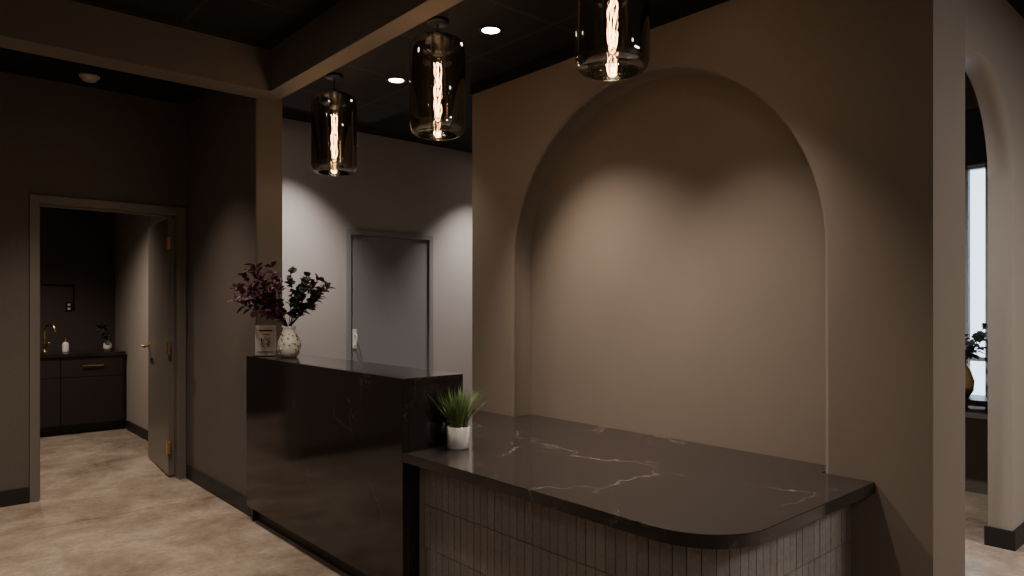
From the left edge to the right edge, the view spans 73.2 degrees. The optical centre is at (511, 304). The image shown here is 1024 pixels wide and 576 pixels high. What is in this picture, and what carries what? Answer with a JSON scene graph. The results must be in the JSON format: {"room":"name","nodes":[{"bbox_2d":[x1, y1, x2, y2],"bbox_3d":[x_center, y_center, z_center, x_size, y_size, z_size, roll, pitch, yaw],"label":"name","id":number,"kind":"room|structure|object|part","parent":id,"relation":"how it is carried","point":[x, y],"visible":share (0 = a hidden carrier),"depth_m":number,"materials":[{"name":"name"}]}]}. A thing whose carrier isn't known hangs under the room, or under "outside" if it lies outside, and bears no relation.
{"room":"reception area","nodes":[
{"label":"reception area","id":0,"kind":"room"},
{"bbox_2d":[40,207,114,350],"bbox_3d":[-5.704,-0.025,7.426,2.520,2.850,0.120,0,0,-42],"label":"wall","id":1,"kind":"structure","parent":0,"point":[77,247],"depth_m":7.98,"materials":[{"name":"black paint"}]},
{"bbox_2d":[65,302,72,311],"bbox_3d":[-5.083,0.020,7.916,0.070,0.110,0.009,0,0,-42],"label":"wall outlet","id":2,"kind":"object","parent":1,"relation":"attached to","point":[68,305],"depth_m":7.91,"materials":[{"name":"plastic"}]},
{"bbox_2d":[0,71,187,501],"bbox_3d":[-4.814,-0.110,3.737,5.757,3.020,0.120,0,0,-42],"label":"wall","id":3,"kind":"structure","parent":0,"point":[58,139],"depth_m":4.99,"materials":[{"name":"beige paint"}]},
{"bbox_2d":[0,487,28,507],"bbox_3d":[-5.172,1.345,3.329,4.680,0.110,0.015,0,0,-42],"label":"baseboard","id":4,"kind":"structure","parent":3,"relation":"attached to","point":[19,496],"depth_m":4.82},
{"bbox_2d":[30,194,185,502],"bbox_3d":[-3.073,0.308,5.284,1.041,2.183,0.155,0,0,-42],"label":"door frame","id":5,"kind":"structure","parent":3,"relation":"in","point":[179,213],"depth_m":5.24,"materials":[{"name":"brown wood"}]},
{"bbox_2d":[39,204,173,498],"bbox_3d":[-3.086,0.336,5.289,0.918,2.128,0.030,0,0,-42],"label":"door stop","id":6,"kind":"object","parent":5,"relation":"attached to","point":[40,205],"visible":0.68,"depth_m":5.01,"materials":[{"name":"brown wood"}]},
{"bbox_2d":[141,218,173,475],"bbox_3d":[-3.057,0.342,5.931,0.115,2.093,0.935,0,0,-37],"label":"door","id":7,"kind":"structure","parent":5,"relation":"attached to","point":[160,345],"depth_m":5.82,"materials":[{"name":"brown wood"}]},
{"bbox_2d":[115,213,170,429],"bbox_3d":[-3.786,-0.025,7.222,0.080,2.850,2.970,0,0,-42],"label":"wall","id":8,"kind":"structure","parent":0,"point":[131,230],"depth_m":7.58,"materials":[{"name":"paint"}]},
{"bbox_2d":[126,421,147,440],"bbox_3d":[-3.606,1.350,6.947,0.015,0.100,2.180,0,0,-42],"label":"baseboard","id":9,"kind":"structure","parent":8,"relation":"attached to","point":[139,431],"depth_m":7.40,"materials":[{"name":"black wood"}]},
{"bbox_2d":[0,0,340,104],"bbox_3d":[-1.479,-1.670,-0.022,5.757,0.100,9.930,0,0,-42],"label":"ceiling","id":10,"kind":"structure","parent":0,"point":[265,24],"depth_m":4.04,"materials":[{"name":"black paint"}]},
{"bbox_2d":[79,72,99,82],"bbox_3d":[-2.981,-1.597,4.868,0.130,0.043,0.130,0,0,-42],"label":"smoke detector","id":11,"kind":"object","parent":10,"relation":"attached to","point":[87,77],"visible":1,"depth_m":4.83,"materials":[{"name":"plastic"}]},
{"bbox_2d":[0,0,269,98],"bbox_3d":[-3.759,-1.488,2.548,5.757,0.265,0.200,0,0,-42],"label":"beam","id":12,"kind":"structure","parent":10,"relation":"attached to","point":[68,30],"depth_m":3.88,"materials":[{"name":"paint"}]},
{"bbox_2d":[258,0,462,101],"bbox_3d":[1.193,-1.577,1.392,0.118,0.445,8.500,0,0,-42],"label":"beam","id":13,"kind":"structure","parent":10,"relation":"attached to","point":[348,30],"depth_m":3.71,"materials":[{"name":"paint"}]},
{"bbox_2d":[188,89,257,495],"bbox_3d":[-2.150,-0.110,5.063,0.012,3.020,1.430,0,0,-42],"label":"wall","id":14,"kind":"structure","parent":0,"point":[223,126],"depth_m":5.02,"materials":[{"name":"brown paint"}]},
{"bbox_2d":[187,465,250,516],"bbox_3d":[-2.167,1.345,5.062,0.015,0.110,1.350,0,0,-42],"label":"baseboard","id":15,"kind":"structure","parent":14,"relation":"attached to","point":[220,490],"depth_m":5.00,"materials":[{"name":"black wood"}]},
{"bbox_2d":[171,99,281,353],"bbox_3d":[-2.249,-0.200,5.310,0.168,3.200,1.930,0,0,-42],"label":"column","id":16,"kind":"structure","parent":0,"point":[269,113],"depth_m":4.59,"materials":[{"name":"paint"}]},
{"bbox_2d":[282,118,471,408],"bbox_3d":[-1.454,-0.200,7.385,3.775,3.200,0.120,0,0,-42],"label":"wall","id":17,"kind":"structure","parent":0,"point":[396,185],"depth_m":7.31,"materials":[{"name":"grey paint"}]},
{"bbox_2d":[346,229,432,369],"bbox_3d":[-1.319,0.311,7.455,1.076,2.178,0.156,0,0,-42],"label":"door frame","id":18,"kind":"structure","parent":17,"relation":"in","point":[349,232],"depth_m":7.40,"materials":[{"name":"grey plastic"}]},
{"bbox_2d":[353,329,356,348],"bbox_3d":[-1.630,0.350,7.146,0.045,0.200,0.008,0,0,-42],"label":"door handle","id":19,"kind":"object","parent":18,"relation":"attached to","point":[354,330],"visible":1,"depth_m":7.14,"materials":[{"name":"silver metal"}]},
{"bbox_2d":[351,235,427,369],"bbox_3d":[-1.320,0.334,7.456,0.964,2.112,0.043,0,0,-42],"label":"door leaf","id":20,"kind":"structure","parent":18,"relation":"attached to","point":[389,276],"depth_m":7.43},
{"bbox_2d":[282,85,471,152],"bbox_3d":[-0.425,-1.850,6.224,3.775,0.100,2.983,0,0,-42],"label":"ceiling","id":21,"kind":"structure","parent":0,"point":[397,126],"depth_m":6.92,"materials":[{"name":"black paint"}]},
{"bbox_2d":[447,425,469,449],"bbox_3d":[-0.248,0.610,3.188,0.108,0.101,0.108,0,0,-42],"label":"pot","id":22,"kind":"object","parent":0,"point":[458,436],"depth_m":3.15,"materials":[{"name":"white ceramic"}]},
{"bbox_2d":[282,0,686,122],"bbox_3d":[1.487,-1.650,1.786,0.845,0.500,8.700,0,0,-42],"label":"ceiling","id":23,"kind":"structure","parent":0,"point":[532,29],"depth_m":3.80,"materials":[{"name":"black paint"}]},
{"bbox_2d":[311,72,356,175],"bbox_3d":[-1.083,-1.101,4.205,0.274,0.598,0.274,0,0,-42],"label":"pendant lamp","id":24,"kind":"object","parent":23,"relation":"hanging from","point":[335,98],"visible":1,"depth_m":4.29,"materials":[{"name":"clear glass"}]},
{"bbox_3d":[-1.083,-1.034,4.205,0.060,0.333,0.060,0,0,-42],"label":"bulb","id":25,"kind":"part","parent":24,"relation":"part of","materials":[{"name":"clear glass"}]},
{"bbox_2d":[386,77,405,83],"bbox_3d":[-0.720,-1.397,4.293,0.124,0.006,0.124,0,0,-42],"label":"recessed light","id":26,"kind":"object","parent":23,"relation":"in","point":[395,80],"visible":1,"depth_m":4.30,"materials":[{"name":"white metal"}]},
{"bbox_2d":[410,16,465,140],"bbox_3d":[-0.365,-1.116,3.396,0.274,0.568,0.274,0,0,-42],"label":"pendant lamp","id":27,"kind":"object","parent":23,"relation":"hanging from","point":[453,109],"visible":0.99,"depth_m":3.48,"materials":[{"name":"clear glass"}]},
{"bbox_3d":[-0.365,-1.095,3.396,0.008,0.270,0.008,0,0,-42],"label":"glass stem","id":28,"kind":"part","parent":27,"relation":"part of","materials":[{"name":"white glass"}]},
{"bbox_3d":[-0.365,-1.063,3.396,0.060,0.333,0.060,0,0,-42],"label":"bulb","id":29,"kind":"part","parent":27,"relation":"part of","materials":[{"name":"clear glass"}]},
{"bbox_2d":[479,25,502,35],"bbox_3d":[-0.108,-1.397,3.513,0.124,0.006,0.124,0,0,-42],"label":"recessed light","id":30,"kind":"object","parent":23,"relation":"in","point":[491,30],"visible":1,"depth_m":3.51,"materials":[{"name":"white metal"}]},
{"bbox_2d":[575,0,649,81],"bbox_3d":[0.373,-1.131,2.563,0.274,0.538,0.274,0,0,-42],"label":"pendant lamp","id":31,"kind":"object","parent":23,"relation":"hanging from","point":[597,22],"visible":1,"depth_m":2.67,"materials":[{"name":"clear glass"}]},
{"bbox_3d":[0.373,-1.125,2.563,0.008,0.270,0.008,0,0,-42],"label":"glass stem","id":32,"kind":"part","parent":31,"relation":"part of","materials":[{"name":"white glass"}]},
{"bbox_3d":[0.373,-1.093,2.563,0.060,0.333,0.060,0,0,-42],"label":"bulb","id":33,"kind":"part","parent":31,"relation":"part of","materials":[{"name":"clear glass"}]},
{"bbox_2d":[0,427,1023,575],"bbox_3d":[-0.362,1.450,3.422,12.000,0.100,13.600,0,0,-42],"label":"floor","id":34,"kind":"structure","parent":0,"point":[104,507],"depth_m":4.30,"materials":[{"name":"concrete"}]},
{"bbox_2d":[40,349,125,436],"bbox_3d":[-5.462,0.960,7.152,2.480,0.880,0.610,0,0,-42],"label":"base cabinet","id":35,"kind":"object","parent":34,"relation":"on","point":[82,391],"visible":0.78,"depth_m":7.49,"materials":[{"name":"black wood"}]},
{"bbox_2d":[40,349,125,357],"bbox_3d":[-5.465,0.540,7.156,2.480,0.040,0.600,0,0,-42],"label":"countertop","id":36,"kind":"structure","parent":35,"relation":"on","point":[95,352],"depth_m":7.55,"materials":[{"name":"black stone"}]},
{"bbox_2d":[42,323,55,352],"bbox_3d":[-4.968,0.356,7.439,0.207,0.328,0.085,0,0,19],"label":"kitchen faucet","id":37,"kind":"object","parent":36,"relation":"on","point":[48,324],"visible":1,"depth_m":7.44,"materials":[{"name":"gold metal"}]},
{"bbox_2d":[62,338,68,352],"bbox_3d":[-4.900,0.443,7.574,0.064,0.154,0.067,0,0,-42],"label":"soap bottle","id":38,"kind":"object","parent":36,"relation":"on","point":[65,346],"visible":1,"depth_m":7.55,"materials":[{"name":"white ceramic"}]},
{"bbox_2d":[96,323,111,350],"bbox_3d":[-4.641,0.359,7.797,0.160,0.322,0.233,0,0,-6],"label":"vase","id":39,"kind":"object","parent":36,"relation":"on","point":[107,345],"visible":1,"depth_m":7.83,"materials":[{"name":"white ceramic"}]},
{"bbox_2d":[246,354,462,575],"bbox_3d":[-0.978,0.865,3.891,0.340,1.070,1.860,0,0,-42],"label":"reception desk","id":40,"kind":"object","parent":34,"relation":"on","point":[327,439],"depth_m":3.50,"materials":[{"name":"black stone"}]},
{"bbox_2d":[253,325,275,356],"bbox_3d":[-1.589,0.230,4.452,0.140,0.200,0.060,0,0,2],"label":"sign","id":41,"kind":"object","parent":40,"relation":"on","point":[265,335],"visible":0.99,"depth_m":4.45,"materials":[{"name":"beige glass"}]},
{"bbox_2d":[227,261,335,357],"bbox_3d":[-1.479,0.024,4.316,0.675,0.612,0.389,0,0,17],"label":"flower vase","id":42,"kind":"object","parent":40,"relation":"on","point":[289,345],"visible":1,"depth_m":4.31,"materials":[{"name":"white ceramic"}]},
{"bbox_2d":[403,410,874,575],"bbox_3d":[0.222,1.030,3.168,1.176,0.740,2.395,0,0,-42],"label":"reception desk","id":43,"kind":"object","parent":34,"relation":"on","point":[529,495],"visible":0.98,"depth_m":2.56,"materials":[{"name":"black stone"}]},
{"bbox_2d":[425,385,486,449],"bbox_3d":[-0.221,0.511,3.131,0.337,0.297,0.265,0,0,-42],"label":"potted grass","id":44,"kind":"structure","parent":43,"relation":"on","point":[458,430],"depth_m":3.15,"materials":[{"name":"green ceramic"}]},
{"bbox_2d":[965,394,987,406],"bbox_3d":[3.157,1.030,5.099,0.350,0.740,0.800,0,0,-42],"label":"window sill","id":45,"kind":"structure","parent":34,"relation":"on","point":[973,400],"depth_m":4.80,"materials":[{"name":"black metal"}]},
{"bbox_2d":[965,323,987,397],"bbox_3d":[3.253,0.391,4.925,0.502,0.539,0.498,0,0,-42],"label":"vase","id":46,"kind":"object","parent":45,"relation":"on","point":[980,336],"visible":0.39,"depth_m":4.88,"materials":[{"name":"brown ceramic"}]},
{"bbox_2d":[472,0,964,575],"bbox_3d":[0.750,-0.150,3.525,0.360,3.100,2.614,0,0,-42],"label":"wall","id":47,"kind":"structure","parent":0,"point":[751,239],"depth_m":3.04,"materials":[{"name":"beige paint"}]},
{"bbox_2d":[471,0,728,94],"bbox_3d":[0.610,-1.367,3.402,0.012,0.065,2.614,0,0,-42],"label":"trim","id":48,"kind":"structure","parent":47,"relation":"attached to","point":[689,7],"depth_m":3.78,"materials":[{"name":"black paint"}]},
{"bbox_2d":[965,79,987,494],"bbox_3d":[3.034,-0.150,5.712,0.120,3.100,2.180,0,0,-42],"label":"wall","id":49,"kind":"structure","parent":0,"point":[976,430],"depth_m":5.15,"materials":[{"name":"paint"}]},
{"bbox_2d":[965,107,987,418],"bbox_3d":[3.031,-0.315,5.662,0.110,2.310,1.550,0,0,-42],"label":"window","id":50,"kind":"structure","parent":49,"relation":"in","point":[975,144],"depth_m":5.16,"materials":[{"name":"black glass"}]},
{"bbox_2d":[965,107,986,165],"bbox_3d":[3.021,-1.260,5.654,0.013,0.420,1.550,0,0,-42],"label":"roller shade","id":51,"kind":"object","parent":50,"relation":"attached to","point":[975,144],"depth_m":5.15,"materials":[{"name":"black fabric"}]},
{"bbox_2d":[965,0,1023,78],"bbox_3d":[3.890,-1.750,3.014,4.380,0.100,7.347,0,0,-42],"label":"ceiling","id":52,"kind":"structure","parent":0,"point":[1018,5],"depth_m":3.93,"materials":[{"name":"black paint"}]},
{"bbox_2d":[965,0,1023,530],"bbox_3d":[3.071,-0.150,4.208,4.020,3.100,0.120,0,0,-42],"label":"wall","id":53,"kind":"structure","parent":0,"point":[994,30],"depth_m":3.97,"materials":[{"name":"beige paint"}]},
{"bbox_2d":[984,522,1023,550],"bbox_3d":[2.964,1.345,4.039,4.398,0.110,0.276,0,0,-45],"label":"baseboard","id":54,"kind":"structure","parent":53,"relation":"attached to","point":[1013,540],"depth_m":3.98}
]}

